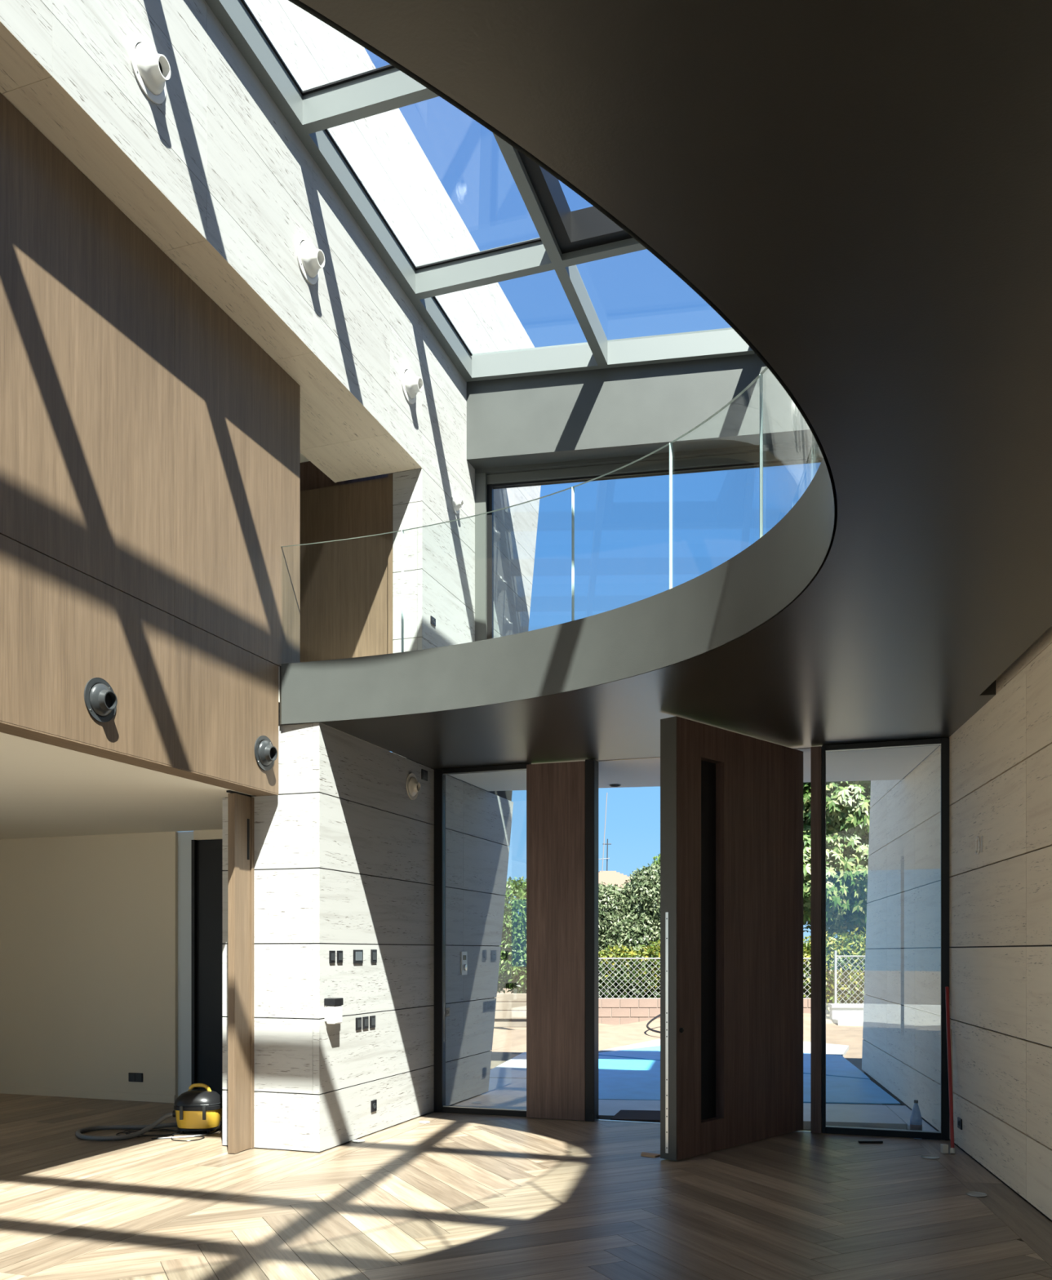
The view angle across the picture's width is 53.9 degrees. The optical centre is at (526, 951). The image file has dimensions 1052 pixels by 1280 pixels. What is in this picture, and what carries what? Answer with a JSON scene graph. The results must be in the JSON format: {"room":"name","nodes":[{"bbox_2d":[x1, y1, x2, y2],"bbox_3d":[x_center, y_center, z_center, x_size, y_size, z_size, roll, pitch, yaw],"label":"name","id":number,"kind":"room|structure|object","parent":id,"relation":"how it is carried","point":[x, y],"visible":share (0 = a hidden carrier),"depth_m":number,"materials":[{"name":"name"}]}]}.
{"room":"house entrance hall","nodes":[
{"label":"house entrance hall","id":0,"kind":"room"},
{"bbox_2d":[0,829,222,1099],"bbox_3d":[-4.627,0.125,9.664,4.800,2.950,3.240,0,0,19],"label":"wall","id":1,"kind":"structure","parent":0,"point":[95,930],"depth_m":11.24,"materials":[{"name":"beige paint"}]},
{"bbox_2d":[0,1085,175,1102],"bbox_3d":[-5.013,1.558,11.351,2.760,0.085,0.014,0,0,19],"label":"baseboard","id":2,"kind":"structure","parent":1,"relation":"attached to","point":[160,1098],"depth_m":11.26,"materials":[{"name":"beige paint"}]},
{"bbox_2d":[128,1072,142,1082],"bbox_3d":[-4.181,1.347,11.065,0.180,0.095,0.019,0,0,19],"label":"wall box","id":3,"kind":"object","parent":1,"relation":"attached to","point":[132,1077],"visible":1,"depth_m":11.06,"materials":[{"name":"black plastic"}]},
{"bbox_2d":[0,732,253,839],"bbox_3d":[-6.320,-1.309,4.472,5.351,0.082,13.920,0,0,19],"label":"ceiling","id":4,"kind":"structure","parent":0,"point":[46,790],"depth_m":8.44,"materials":[{"name":"beige paint"}]},
{"bbox_2d":[0,92,300,795],"bbox_3d":[-3.954,-2.975,2.797,0.201,3.447,12.279,0,0,19],"label":"wall","id":5,"kind":"structure","parent":0,"point":[150,446],"depth_m":6.64,"materials":[{"name":"brown wood"}]},
{"bbox_2d":[84,677,117,722],"bbox_3d":[-2.586,-1.550,6.357,0.089,0.270,0.270,0,0,19],"label":"air nozzle","id":6,"kind":"object","parent":5,"relation":"attached to","point":[102,703],"visible":1,"depth_m":6.32,"materials":[{"name":"grey plastic"}]},
{"bbox_2d":[254,735,277,770],"bbox_3d":[-2.004,-1.550,8.060,0.089,0.270,0.270,0,0,19],"label":"air nozzle","id":7,"kind":"object","parent":5,"relation":"attached to","point":[265,755],"visible":1,"depth_m":8.02,"materials":[{"name":"grey plastic"}]},
{"bbox_2d":[0,0,541,1152],"bbox_3d":[-3.047,-3.099,5.563,0.960,9.398,18.100,0,0,19],"label":"wall","id":8,"kind":"structure","parent":0,"point":[214,173],"depth_m":8.56,"materials":[{"name":"grey"}]},
{"bbox_2d":[128,33,170,103],"bbox_3d":[-2.239,-5.350,6.249,0.143,0.330,0.330,0,0,19],"label":"air nozzle","id":9,"kind":"object","parent":8,"relation":"attached to","point":[151,69],"visible":1,"depth_m":6.20,"materials":[{"name":"white plastic"}]},
{"bbox_2d":[191,839,225,1097],"bbox_3d":[-2.704,0.216,10.576,1.650,2.768,0.090,0,0,19],"label":"door","id":10,"kind":"structure","parent":8,"relation":"in","point":[206,855],"depth_m":10.78,"materials":[{"name":"black"}]},
{"bbox_2d":[226,790,251,796],"bbox_3d":[-2.293,-1.260,8.262,0.033,0.013,0.295,0,0,19],"label":"trim","id":11,"kind":"structure","parent":8,"relation":"attached to","point":[227,791],"depth_m":8.20,"materials":[{"name":"black metal"}]},
{"bbox_2d":[227,792,254,1153],"bbox_3d":[-2.279,0.172,8.290,0.068,2.844,0.282,0,0,19],"label":"door","id":12,"kind":"structure","parent":8,"relation":"in","point":[241,808],"depth_m":8.24,"materials":[{"name":"brown wood"}]},
{"bbox_2d":[295,234,324,284],"bbox_3d":[-1.642,-5.370,8.000,0.143,0.330,0.330,0,0,19],"label":"air nozzle","id":13,"kind":"object","parent":8,"relation":"attached to","point":[310,260],"visible":1,"depth_m":7.94,"materials":[{"name":"white plastic"}]},
{"bbox_2d":[328,951,335,963],"bbox_3d":[-1.570,0.043,8.382,0.015,0.100,0.085,0,0,19],"label":"light switch","id":14,"kind":"object","parent":8,"relation":"attached to","point":[331,953],"visible":1,"depth_m":8.37,"materials":[{"name":"black plastic"}]},
{"bbox_2d":[324,997,343,1024],"bbox_3d":[-1.547,0.477,8.316,0.100,0.205,0.140,0,0,19],"label":"handset","id":15,"kind":"object","parent":8,"relation":"attached to","point":[333,1007],"visible":1,"depth_m":8.26,"materials":[{"name":"white plastic"}]},
{"bbox_2d":[337,951,342,963],"bbox_3d":[-1.530,0.043,8.500,0.015,0.100,0.085,0,0,19],"label":"light switch","id":16,"kind":"object","parent":8,"relation":"attached to","point":[340,953],"visible":1,"depth_m":8.48,"materials":[{"name":"black plastic"}]},
{"bbox_2d":[300,473,393,662],"bbox_3d":[-2.045,-3.499,10.447,1.582,2.398,0.080,0,0,19],"label":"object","id":17,"kind":"structure","parent":8,"relation":"in","point":[346,585],"depth_m":10.35,"materials":[{"name":"brown wood"}]},
{"bbox_2d":[353,950,363,963],"bbox_3d":[-1.428,0.043,8.799,0.015,0.115,0.160,0,0,19],"label":"thermostat","id":18,"kind":"object","parent":8,"relation":"attached to","point":[357,954],"visible":1,"depth_m":8.79,"materials":[{"name":"black plastic"}]},
{"bbox_2d":[355,1017,361,1030],"bbox_3d":[-1.425,0.615,8.808,0.015,0.105,0.095,0,0,19],"label":"light switch","id":19,"kind":"object","parent":8,"relation":"attached to","point":[358,1020],"visible":1,"depth_m":8.79,"materials":[{"name":"black plastic"}]},
{"bbox_2d":[362,1016,368,1029],"bbox_3d":[-1.384,0.615,8.926,0.015,0.105,0.095,0,0,19],"label":"light switch","id":20,"kind":"object","parent":8,"relation":"attached to","point":[365,1020],"visible":1,"depth_m":8.91,"materials":[{"name":"black plastic"}]},
{"bbox_2d":[369,1015,375,1027],"bbox_3d":[-1.342,0.615,9.049,0.015,0.105,0.095,0,0,19],"label":"light switch","id":21,"kind":"object","parent":8,"relation":"attached to","point":[372,1019],"visible":1,"depth_m":9.03,"materials":[{"name":"black plastic"}]},
{"bbox_2d":[370,949,377,962],"bbox_3d":[-1.334,0.040,9.073,0.015,0.115,0.100,0,0,19],"label":"light switch","id":22,"kind":"object","parent":8,"relation":"attached to","point":[373,952],"visible":1,"depth_m":9.06,"materials":[{"name":"black plastic"}]},
{"bbox_2d":[370,1099,377,1112],"bbox_3d":[-1.334,1.355,9.073,0.015,0.100,0.095,0,0,19],"label":"power socket","id":23,"kind":"object","parent":8,"relation":"attached to","point":[373,1103],"visible":1,"depth_m":9.06,"materials":[{"name":"black plastic"}]},
{"bbox_2d":[400,364,423,404],"bbox_3d":[-1.050,-5.350,9.732,0.143,0.330,0.330,0,0,19],"label":"air nozzle","id":24,"kind":"object","parent":8,"relation":"attached to","point":[411,384],"visible":1,"depth_m":9.67,"materials":[{"name":"white plastic"}]},
{"bbox_2d":[406,773,420,799],"bbox_3d":[-1.049,-1.568,9.816,0.074,0.250,0.250,0,0,19],"label":"air nozzle","id":25,"kind":"object","parent":8,"relation":"attached to","point":[413,786],"visible":1,"depth_m":9.77,"materials":[{"name":"beige plastic"}]},
{"bbox_2d":[421,768,427,781],"bbox_3d":[-0.988,-1.722,10.086,0.015,0.100,0.130,0,0,19],"label":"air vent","id":26,"kind":"object","parent":8,"relation":"in","point":[424,773],"visible":1,"depth_m":10.07,"materials":[{"name":"black plastic"}]},
{"bbox_2d":[430,615,435,626],"bbox_3d":[-0.922,-3.287,10.280,0.015,0.075,0.110,0,0,19],"label":"power socket","id":27,"kind":"object","parent":8,"relation":"attached to","point":[433,620],"visible":1,"depth_m":10.26,"materials":[{"name":"black plastic"}]},
{"bbox_2d":[445,1007,449,1017],"bbox_3d":[-0.806,0.623,10.620,0.015,0.090,0.100,0,0,19],"label":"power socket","id":28,"kind":"object","parent":8,"relation":"attached to","point":[447,1010],"visible":0.89,"depth_m":10.61,"materials":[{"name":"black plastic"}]},
{"bbox_2d":[452,493,463,513],"bbox_3d":[-0.701,-4.700,10.827,0.083,0.200,0.200,0,0,19],"label":"air nozzle","id":29,"kind":"object","parent":8,"relation":"attached to","point":[457,503],"visible":1,"depth_m":10.79,"materials":[{"name":"white plastic"}]},
{"bbox_2d":[461,951,467,974],"bbox_3d":[-0.650,0.125,11.043,0.036,0.250,0.150,0,0,19],"label":"intercom","id":30,"kind":"object","parent":8,"relation":"attached to","point":[464,954],"visible":1,"depth_m":11.02,"materials":[{"name":"white plastic"}]},
{"bbox_2d":[434,759,598,1121],"bbox_3d":[-0.123,-0.108,10.052,1.670,3.416,0.166,0,0,19],"label":"window","id":31,"kind":"structure","parent":8,"relation":"in","point":[440,1106],"depth_m":9.83,"materials":[{"name":"black"}]},
{"bbox_2d":[278,453,392,751],"bbox_3d":[-5.148,-3.530,4.178,3.360,3.060,14.120,0,0,19],"label":"wall","id":32,"kind":"structure","parent":0,"point":[312,477],"depth_m":10.50,"materials":[{"name":"brown wood"}]},
{"bbox_2d":[0,1093,1051,1279],"bbox_3d":[-2.809,1.754,2.904,12.610,0.308,15.261,0,0,19],"label":"floor","id":33,"kind":"structure","parent":0,"point":[452,1196],"depth_m":6.54,"materials":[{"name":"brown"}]},
{"bbox_2d":[75,1083,222,1141],"bbox_3d":[-3.318,1.387,9.070,1.240,0.428,0.754,0,0,0],"label":"vacuum cleaner","id":34,"kind":"object","parent":33,"relation":"on","point":[198,1109],"visible":0.98,"depth_m":9.06,"materials":[{"name":"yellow plastic"}]},
{"bbox_2d":[175,1107,222,1128],"bbox_3d":[-2.910,1.480,9.200,0.391,0.170,0.335,0,0,0],"label":"tub","id":35,"kind":"object","parent":34,"relation":"in","point":[186,1117],"depth_m":9.05,"materials":[{"name":"yellow plastic"}]},
{"bbox_2d":[351,1139,364,1142],"bbox_3d":[-1.412,1.595,8.700,0.108,0.007,0.108,0,0,0],"label":"disc","id":36,"kind":"object","parent":33,"relation":"on","point":[353,1140],"visible":1,"depth_m":8.72,"materials":[{"name":"grey"}]},
{"bbox_2d":[418,1120,430,1123],"bbox_3d":[-0.950,1.595,9.660,0.108,0.007,0.108,0,0,0],"label":"disc","id":37,"kind":"object","parent":33,"relation":"on","point":[420,1122],"visible":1,"depth_m":9.69,"materials":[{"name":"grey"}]},
{"bbox_2d":[640,1151,660,1157],"bbox_3d":[0.963,1.594,8.103,0.172,0.012,0.092,0,0,36],"label":"scrap","id":38,"kind":"object","parent":33,"relation":"on","point":[643,1153],"visible":0.86,"depth_m":8.08,"materials":[{"name":"beige"}]},
{"bbox_2d":[596,1119,810,1132],"bbox_3d":[1.601,1.597,9.482,1.962,0.006,0.051,0,0,19],"label":"trim","id":39,"kind":"structure","parent":33,"relation":"on","point":[597,1119],"depth_m":9.66,"materials":[{"name":"silver metal"}]},
{"bbox_2d":[857,1140,883,1143],"bbox_3d":[2.880,1.591,8.637,0.200,0.018,0.035,0,0,0],"label":"door stop","id":40,"kind":"object","parent":33,"relation":"on","point":[859,1141],"visible":1,"depth_m":8.62,"materials":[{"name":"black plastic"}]},
{"bbox_2d":[921,1155,939,1159],"bbox_3d":[3.139,1.595,8.020,0.138,0.007,0.138,0,0,0],"label":"disc","id":41,"kind":"object","parent":33,"relation":"on","point":[928,1157],"visible":1,"depth_m":8.03,"materials":[{"name":"grey"}]},
{"bbox_2d":[940,1143,948,1153],"bbox_3d":[3.322,1.565,8.205,0.045,0.070,0.050,0,0,0],"label":"block","id":42,"kind":"object","parent":33,"relation":"on","point":[944,1147],"visible":1,"depth_m":8.18,"materials":[{"name":"beige plastic"}]},
{"bbox_2d":[945,986,955,1154],"bbox_3d":[3.457,0.949,8.428,0.038,1.308,0.596,0,0,18],"label":"pole","id":43,"kind":"object","parent":33,"relation":"on","point":[947,988],"visible":1,"depth_m":8.40,"materials":[{"name":"metal"}]},
{"bbox_2d":[950,1029,953,1102],"bbox_3d":[3.487,1.123,8.459,0.022,0.952,0.357,0,0,20],"label":"pole","id":44,"kind":"object","parent":33,"relation":"on","point":[950,1029],"visible":0.27,"depth_m":8.55,"materials":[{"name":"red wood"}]},
{"bbox_2d":[966,1191,986,1196],"bbox_3d":[2.961,1.595,6.790,0.128,0.007,0.128,0,0,0],"label":"disc","id":45,"kind":"object","parent":33,"relation":"on","point":[970,1193],"visible":1,"depth_m":6.79,"materials":[{"name":"grey"}]},
{"bbox_2d":[466,353,818,474],"bbox_3d":[1.665,-4.395,11.018,4.600,4.210,0.604,0,0,10],"label":"wall","id":46,"kind":"structure","parent":0,"point":[621,415],"depth_m":10.85,"materials":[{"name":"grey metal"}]},
{"bbox_2d":[475,446,822,641],"bbox_3d":[1.669,-3.779,11.043,4.600,2.958,0.174,0,0,10],"label":"window","id":47,"kind":"structure","parent":46,"relation":"in","point":[485,484],"depth_m":11.28,"materials":[{"name":"grey metal"}]},
{"bbox_2d":[280,0,1051,791],"bbox_3d":[0.179,-2.058,3.191,7.368,0.488,17.075,0,0,19],"label":"ceiling","id":48,"kind":"structure","parent":0,"point":[860,190],"depth_m":3.00,"materials":[{"name":"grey paint"}]},
{"bbox_2d":[280,366,768,666],"bbox_3d":[-0.432,-2.772,4.395,3.686,0.965,7.629,0,0,4],"label":"glass balustrade","id":49,"kind":"object","parent":48,"relation":"on","point":[761,375],"visible":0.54,"depth_m":6.61,"materials":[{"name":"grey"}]},
{"bbox_2d":[609,784,621,786],"bbox_3d":[0.970,-1.808,11.250,0.124,0.011,0.124,0,0,0],"label":"recessed light","id":50,"kind":"object","parent":48,"relation":"in","point":[611,785],"visible":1,"depth_m":11.28,"materials":[{"name":"black metal"}]},
{"bbox_2d":[660,715,803,1160],"bbox_3d":[1.758,-0.099,8.573,0.168,3.373,1.930,0,0,44],"label":"door","id":51,"kind":"structure","parent":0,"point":[731,803],"depth_m":8.35,"materials":[{"name":"brown wood"}]},
{"bbox_2d":[862,626,1051,1220],"bbox_3d":[2.965,-2.140,4.420,0.319,8.080,19.358,0,0,10],"label":"wall","id":52,"kind":"structure","parent":0,"point":[1001,758],"depth_m":7.77,"materials":[{"name":"stone"}]},
{"bbox_2d":[810,737,949,1140],"bbox_3d":[3.067,-0.108,8.981,1.136,3.416,0.110,0,0,19],"label":"window","id":53,"kind":"structure","parent":52,"relation":"in","point":[944,1134],"depth_m":9.09,"materials":[{"name":"black"}]},
{"bbox_2d":[957,1116,962,1129],"bbox_3d":[3.515,1.393,8.377,0.015,0.085,0.120,0,0,10],"label":"power socket","id":54,"kind":"object","parent":52,"relation":"attached to","point":[959,1120],"visible":1,"depth_m":8.36,"materials":[{"name":"black plastic"}]},
{"bbox_2d":[975,835,982,854],"bbox_3d":[3.399,-0.800,7.753,0.019,0.138,0.152,0,0,10],"label":"clip","id":55,"kind":"object","parent":52,"relation":"attached to","point":[977,847],"visible":1,"depth_m":7.75,"materials":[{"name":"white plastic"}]},
{"bbox_3d":[-2.122,-6.650,-5.901,8.800,0.300,5.000,0,0,19],"label":"roof","id":56,"kind":"structure","parent":0,"visible":0},
{"bbox_2d":[204,0,755,382],"bbox_3d":[0.395,-6.458,3.701,6.760,0.714,14.800,0,0,19],"label":"frame","id":57,"kind":"structure","parent":56,"relation":"attached to","point":[568,239],"depth_m":9.09,"materials":[{"name":"grey paint"}]},
{"label":"outside","id":58,"kind":"structure","parent":0,"visible":0},
{"bbox_2d":[490,961,900,1135],"bbox_3d":[10.000,1.602,55.000,200.000,0.995,290.000,0,0,0],"label":"ground","id":59,"kind":"structure","parent":58,"point":[508,1042],"depth_m":19.03,"materials":[{"name":"beige concrete"}]},
{"bbox_2d":[493,993,526,1026],"bbox_3d":[0.205,1.167,20.515,2.290,0.665,0.211,0,0,0],"label":"wall","id":60,"kind":"structure","parent":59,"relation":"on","point":[504,1001],"depth_m":20.45,"materials":[{"name":"beige stone"}]},
{"bbox_2d":[497,875,526,993],"bbox_3d":[-0.325,-0.071,23.993,3.170,3.358,2.064,0,0,0],"label":"hedge","id":61,"kind":"object","parent":59,"relation":"on","point":[513,961],"visible":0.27,"depth_m":23.35,"materials":[{"name":"green plant"}]},
{"bbox_2d":[598,871,644,937],"bbox_3d":[4.800,-1.560,61.000,5.800,6.320,6.600,0,0,0],"label":"house","id":62,"kind":"structure","parent":59,"relation":"on","point":[611,877],"depth_m":59.41,"materials":[{"name":"beige paint"}]},
{"bbox_2d":[598,792,609,872],"bbox_3d":[4.550,-6.900,60.500,0.703,4.803,0.060,0,0,0],"label":"antenna mast","id":63,"kind":"object","parent":62,"relation":"on","point":[602,859],"visible":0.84,"depth_m":60.48,"materials":[{"name":"grey metal"}]},
{"bbox_2d":[602,839,611,871],"bbox_3d":[4.750,-5.550,60.600,0.500,2.101,0.070,0,0,0],"label":"antenna mast","id":64,"kind":"object","parent":62,"relation":"on","point":[607,843],"visible":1,"depth_m":60.58,"materials":[{"name":"grey metal"}]},
{"bbox_2d":[598,863,660,962],"bbox_3d":[2.589,-0.282,24.937,3.199,3.786,2.133,0,0,8],"label":"hedge","id":65,"kind":"object","parent":59,"relation":"on","point":[621,920],"visible":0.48,"depth_m":24.46,"materials":[{"name":"green plant"}]},
{"bbox_2d":[598,938,660,998],"bbox_3d":[3.475,0.606,23.057,5.157,2.005,1.337,0,0,0],"label":"shrub","id":66,"kind":"object","parent":59,"relation":"on","point":[655,949],"visible":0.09,"depth_m":22.77,"materials":[{"name":"green plant"}]},
{"bbox_2d":[640,853,660,933],"bbox_3d":[4.083,-0.777,25.991,3.242,4.772,2.257,0,0,13],"label":"tree","id":67,"kind":"object","parent":59,"relation":"on","point":[658,861],"visible":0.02,"depth_m":25.83,"materials":[{"name":"green plant"}]},
{"bbox_2d":[495,998,810,1025],"bbox_3d":[0.200,1.300,22.095,12.400,0.600,0.190,0,0,0],"label":"wall","id":68,"kind":"structure","parent":59,"relation":"on","point":[615,1011],"depth_m":22.00,"materials":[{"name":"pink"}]},
{"bbox_2d":[598,958,810,998],"bbox_3d":[3.900,0.665,22.100,4.856,1.270,0.056,0,0,0],"label":"wire fence","id":69,"kind":"object","parent":68,"relation":"on","point":[598,958],"visible":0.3,"depth_m":22.10,"materials":[{"name":"grey metal"}]},
{"bbox_2d":[646,1013,660,1033],"bbox_3d":[2.893,1.300,19.696,1.150,0.435,1.529,0,0,13],"label":"garden hose","id":70,"kind":"object","parent":59,"relation":"on","point":[658,1015],"visible":0.28,"depth_m":19.59,"materials":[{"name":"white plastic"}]},
{"bbox_2d":[515,953,826,998],"bbox_3d":[3.233,0.823,22.748,6.913,1.574,0.697,0,0,0],"label":"hedge","id":71,"kind":"object","parent":59,"relation":"on","point":[641,990],"visible":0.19,"depth_m":22.60,"materials":[{"name":"green plant"}]},
{"bbox_2d":[422,1052,946,1140],"bbox_3d":[1.792,1.657,12.837,4.992,0.105,7.100,0,0,10],"label":"patio floor","id":72,"kind":"structure","parent":59,"relation":"on","point":[508,1080],"depth_m":10.70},
{"bbox_2d":[610,1110,660,1121],"bbox_3d":[1.460,1.595,10.010,1.261,0.014,0.574,0,0,7],"label":"door mat","id":73,"kind":"object","parent":72,"relation":"on","point":[623,1115],"visible":0.36,"depth_m":10.01,"materials":[{"name":"grey"}]},
{"bbox_2d":[598,1045,870,1079],"bbox_3d":[3.507,1.602,15.470,4.615,0.012,2.478,0,0,44],"label":"film","id":74,"kind":"object","parent":72,"relation":"on","point":[837,1065],"visible":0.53,"depth_m":15.21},
{"bbox_2d":[598,1055,900,1104],"bbox_3d":[2.250,1.606,13.500,4.100,0.012,5.200,0,0,0],"label":"swimming pool","id":75,"kind":"object","parent":72,"relation":"on","point":[619,1077],"visible":0.35,"depth_m":12.36,"materials":[{"name":"blue liquid"}]},
{"bbox_2d":[910,1099,922,1130],"bbox_3d":[3.390,1.446,8.980,0.102,0.309,0.102,0,0,0],"label":"water bottle","id":76,"kind":"object","parent":72,"relation":"on","point":[916,1119],"visible":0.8,"depth_m":8.95,"materials":[{"name":"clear plastic"}]},
{"bbox_2d":[598,1039,848,1057],"bbox_3d":[3.720,1.650,17.538,3.566,0.100,5.019,0,0,29],"label":"kerb","id":77,"kind":"object","parent":59,"relation":"on","point":[831,1049],"visible":0.25,"depth_m":17.19,"materials":[{"name":"grey concrete"}]},
{"bbox_2d":[803,926,867,1013],"bbox_3d":[8.325,0.514,23.204,6.344,2.193,1.694,0,0,0],"label":"hedge","id":78,"kind":"object","parent":59,"relation":"on","point":[843,946],"visible":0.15,"depth_m":22.75,"materials":[{"name":"green plant"}]},
{"bbox_2d":[803,780,871,979],"bbox_3d":[8.569,-2.414,25.756,6.071,8.050,4.552,0,0,0],"label":"tree","id":79,"kind":"object","parent":59,"relation":"on","point":[848,808],"visible":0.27,"depth_m":24.37,"materials":[{"name":"green plant"}]},
{"bbox_2d":[827,1003,863,1026],"bbox_3d":[11.200,1.350,21.520,9.640,0.500,0.640,0,0,0],"label":"wall","id":80,"kind":"structure","parent":59,"relation":"on","point":[841,1014],"depth_m":21.60,"materials":[{"name":"grey concrete"}]},
{"bbox_2d":[834,950,865,1004],"bbox_3d":[10.000,0.690,21.700,7.056,1.420,0.056,0,0,0],"label":"wire fence","id":81,"kind":"object","parent":80,"relation":"on","point":[835,951],"visible":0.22,"depth_m":21.70,"materials":[{"name":"grey metal"}]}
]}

